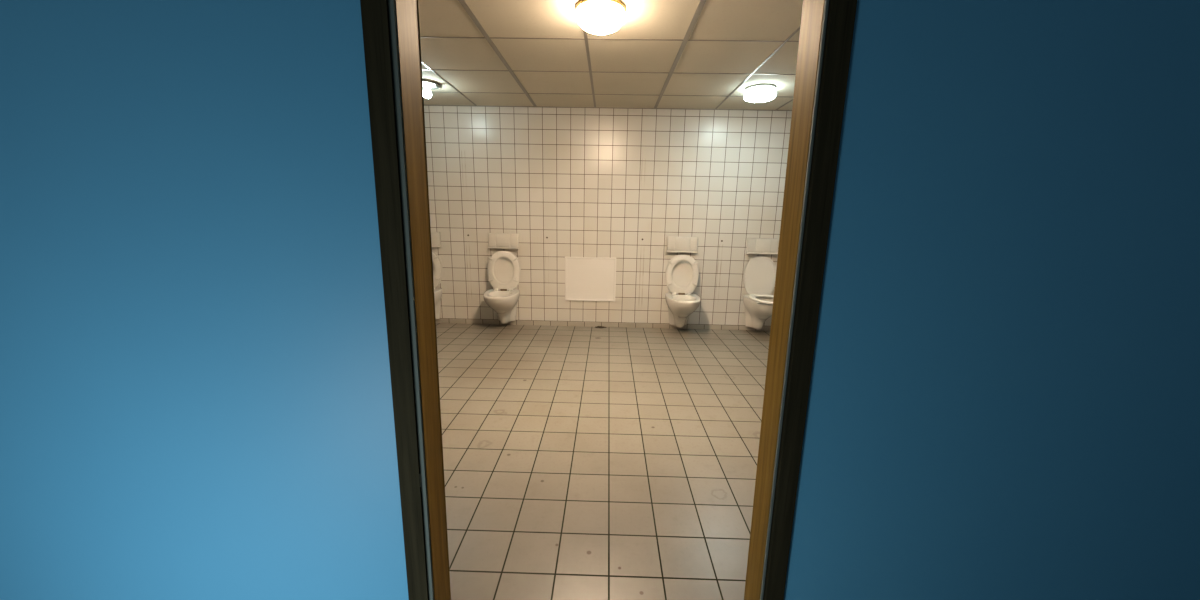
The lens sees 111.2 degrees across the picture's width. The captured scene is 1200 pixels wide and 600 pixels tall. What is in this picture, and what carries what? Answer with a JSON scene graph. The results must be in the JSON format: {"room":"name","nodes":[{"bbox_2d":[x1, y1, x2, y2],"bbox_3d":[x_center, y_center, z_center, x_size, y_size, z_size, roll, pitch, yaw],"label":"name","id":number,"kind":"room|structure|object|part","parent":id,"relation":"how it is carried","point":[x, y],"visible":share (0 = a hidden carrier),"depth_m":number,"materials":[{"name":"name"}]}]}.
{"room":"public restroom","nodes":[
{"label":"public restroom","id":0,"kind":"room"},
{"bbox_2d":[0,0,1199,599],"bbox_3d":[0.019,-0.171,0.873,8.400,2.600,0.030,1,12,1],"label":"wall","id":1,"kind":"structure","parent":0,"point":[196,402],"depth_m":0.90,"materials":[{"name":"blue paint"}]},
{"bbox_2d":[436,323,769,599],"bbox_3d":[-0.115,0.745,3.021,6.500,0.100,3.872,1,12,1],"label":"floor","id":2,"kind":"structure","parent":0,"point":[580,462],"depth_m":2.23,"materials":[{"name":"tile"}]},
{"bbox_2d":[424,106,791,325],"bbox_3d":[-0.051,-0.863,4.604,6.500,2.378,0.100,1,12,1],"label":"wall","id":3,"kind":"structure","parent":0,"point":[594,182],"depth_m":4.50,"materials":[{"name":"tile"}]},
{"bbox_2d":[431,232,441,247],"bbox_3d":[-1.958,-0.679,4.605,0.342,0.172,0.056,1,12,1],"label":"flush plate","id":4,"kind":"object","parent":3,"relation":"attached to","point":[435,236],"visible":0.38,"depth_m":4.59,"materials":[{"name":"beige plastic"}]},
{"bbox_2d":[432,251,442,318],"bbox_3d":[-1.970,-0.131,4.495,0.368,0.807,0.501,1,12,1],"label":"toilet","id":5,"kind":"object","parent":3,"relation":"attached to","point":[437,264],"visible":0.33,"depth_m":4.62,"materials":[{"name":"white ceramic"}]},
{"bbox_3d":[-1.963,-0.349,4.607,0.360,0.429,0.034,1,12,1],"label":"seat","id":6,"kind":"part","parent":5,"relation":"part of","materials":[{"name":"white plastic"}]},
{"bbox_3d":[-1.962,-0.354,4.653,0.368,0.437,0.052,1,12,1],"label":"lid","id":7,"kind":"part","parent":5,"relation":"part of","materials":[{"name":"white plastic"}]},
{"bbox_3d":[-1.974,0.084,4.542,0.362,0.367,0.501,1,12,1],"label":"bowl","id":8,"kind":"part","parent":5,"relation":"part of","materials":[{"name":"white ceramic"}]},
{"bbox_2d":[483,251,520,322],"bbox_3d":[-1.083,-0.111,4.480,0.368,0.807,0.501,1,12,1],"label":"toilet","id":9,"kind":"object","parent":3,"relation":"attached to","point":[504,268],"visible":1,"depth_m":4.59,"materials":[{"name":"white ceramic"}]},
{"bbox_3d":[-1.087,0.104,4.526,0.362,0.367,0.501,1,12,1],"label":"bowl","id":10,"kind":"part","parent":9,"relation":"part of","materials":[{"name":"white ceramic"}]},
{"bbox_3d":[-1.077,-0.329,4.592,0.360,0.429,0.034,1,12,1],"label":"seat","id":11,"kind":"part","parent":9,"relation":"part of","materials":[{"name":"white plastic"}]},
{"bbox_3d":[-1.076,-0.334,4.638,0.368,0.437,0.052,1,12,1],"label":"lid","id":12,"kind":"part","parent":9,"relation":"part of","materials":[{"name":"white plastic"}]},
{"bbox_2d":[488,233,518,248],"bbox_3d":[-1.078,-0.659,4.589,0.342,0.172,0.056,1,12,1],"label":"flush plate","id":13,"kind":"object","parent":3,"relation":"attached to","point":[495,240],"visible":1,"depth_m":4.57,"materials":[{"name":"beige plastic"}]},
{"bbox_2d":[565,257,615,301],"bbox_3d":[-0.110,-0.235,4.677,0.578,0.502,0.022,1,12,1],"label":"wall panel","id":14,"kind":"object","parent":3,"relation":"attached to","point":[586,278],"visible":1,"depth_m":4.67,"materials":[{"name":"white laminate"}]},
{"bbox_2d":[436,319,770,330],"bbox_3d":[-0.073,0.285,4.795,6.300,0.053,0.010,1,12,1],"label":"baseboard","id":15,"kind":"structure","parent":3,"relation":"attached to","point":[461,321],"depth_m":4.79,"materials":[{"name":"tile"}]},
{"bbox_2d":[666,236,697,252],"bbox_3d":[0.913,-0.615,4.555,0.342,0.172,0.056,1,12,1],"label":"flush plate","id":16,"kind":"object","parent":3,"relation":"attached to","point":[674,243],"visible":1,"depth_m":4.54,"materials":[{"name":"beige plastic"}]},
{"bbox_2d":[665,254,700,327],"bbox_3d":[0.907,-0.067,4.445,0.368,0.807,0.501,1,12,1],"label":"toilet","id":17,"kind":"object","parent":3,"relation":"attached to","point":[682,271],"visible":1,"depth_m":4.56,"materials":[{"name":"white ceramic"}]},
{"bbox_3d":[0.914,-0.289,4.603,0.368,0.437,0.052,1,12,1],"label":"lid","id":18,"kind":"part","parent":17,"relation":"part of","materials":[{"name":"white plastic"}]},
{"bbox_3d":[0.914,-0.284,4.558,0.360,0.429,0.034,1,12,1],"label":"seat","id":19,"kind":"part","parent":17,"relation":"part of","materials":[{"name":"white plastic"}]},
{"bbox_3d":[0.903,0.148,4.492,0.362,0.367,0.501,1,12,1],"label":"bowl","id":20,"kind":"part","parent":17,"relation":"part of","materials":[{"name":"white ceramic"}]},
{"bbox_2d":[743,256,775,328],"bbox_3d":[1.778,-0.042,4.409,0.368,0.807,0.544,1,12,1],"label":"toilet","id":21,"kind":"object","parent":3,"relation":"attached to","point":[759,276],"visible":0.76,"depth_m":4.57,"materials":[{"name":"white ceramic"}]},
{"bbox_3d":[1.774,0.168,4.477,0.362,0.367,0.501,1,12,1],"label":"bowl","id":22,"kind":"part","parent":21,"relation":"part of","materials":[{"name":"white ceramic"}]},
{"bbox_3d":[1.786,-0.270,4.588,0.368,0.437,0.052,1,12,1],"label":"lid","id":23,"kind":"part","parent":21,"relation":"part of","materials":[{"name":"white plastic"}]},
{"bbox_3d":[1.776,-0.012,4.357,0.360,0.020,0.430,1,12,1],"label":"seat","id":24,"kind":"part","parent":21,"relation":"part of","materials":[{"name":"white plastic"}]},
{"bbox_2d":[746,238,778,253],"bbox_3d":[1.796,-0.595,4.540,0.342,0.172,0.056,1,12,1],"label":"flush plate","id":25,"kind":"object","parent":3,"relation":"attached to","point":[754,245],"visible":0.98,"depth_m":4.52,"materials":[{"name":"beige plastic"}]},
{"bbox_2d":[418,0,802,109],"bbox_3d":[-0.069,-1.679,2.509,6.500,0.100,3.852,1,12,1],"label":"ceiling","id":26,"kind":"structure","parent":0,"point":[762,20],"depth_m":2.83,"materials":[{"name":"white tile"}]},
{"bbox_2d":[422,79,440,97],"bbox_3d":[-1.526,-1.827,3.590,0.279,0.121,0.266,1,12,1],"label":"ceiling lamp","id":27,"kind":"object","parent":26,"relation":"attached to","point":[428,85],"visible":0.77,"depth_m":3.57,"materials":[{"name":"glass"}]},
{"bbox_3d":[-1.513,-1.810,3.593,0.076,0.087,0.076,1,12,1],"label":"bulb","id":28,"kind":"part","parent":27,"relation":"part of","materials":[{"name":"white glass"}]},
{"bbox_3d":[-1.531,-1.882,3.578,0.240,0.008,0.240,1,12,1],"label":"plate","id":29,"kind":"part","parent":27,"relation":"part of","materials":[{"name":"ceramic"}]},
{"bbox_2d":[575,0,625,34],"bbox_3d":[0.002,-1.505,2.203,0.268,0.110,0.268,1,12,1],"label":"ceiling lamp","id":30,"kind":"object","parent":26,"relation":"attached to","point":[600,17],"visible":1,"depth_m":2.13,"materials":[{"name":"white glass"}]},
{"bbox_2d":[420,0,799,110],"bbox_3d":[-0.070,-1.629,2.520,6.300,0.008,3.652,1,12,1],"label":"trim","id":31,"kind":"structure","parent":26,"relation":"attached to","point":[463,3],"depth_m":3.12,"materials":[{"name":"metal"}]},
{"bbox_2d":[744,83,776,101],"bbox_3d":[1.377,-1.775,3.537,0.262,0.093,0.262,1,12,1],"label":"ceiling lamp","id":32,"kind":"object","parent":26,"relation":"attached to","point":[763,92],"visible":1,"depth_m":3.45,"materials":[{"name":"glass"}]},
{"bbox_3d":[-0.132,-0.076,0.948,6.300,2.378,0.069,1,12,1],"label":"wall","id":33,"kind":"structure","parent":0,"visible":0},
{"bbox_2d":[360,0,856,599],"bbox_3d":[-0.002,0.072,0.960,0.968,2.090,0.116,1,12,1],"label":"door frame","id":34,"kind":"structure","parent":33,"relation":"in","point":[391,28],"depth_m":0.90,"materials":[{"name":"brown wood"}]},
{"bbox_3d":[-0.449,0.101,0.925,0.076,2.033,0.016,1,12,1],"label":"architrave","id":35,"kind":"part","parent":34,"relation":"part of","materials":[{"name":"brown wood"}]},
{"bbox_3d":[0.447,0.121,0.909,0.068,2.030,0.013,1,12,1],"label":"architrave","id":36,"kind":"part","parent":34,"relation":"part of","materials":[{"name":"brown wood"}]}
]}

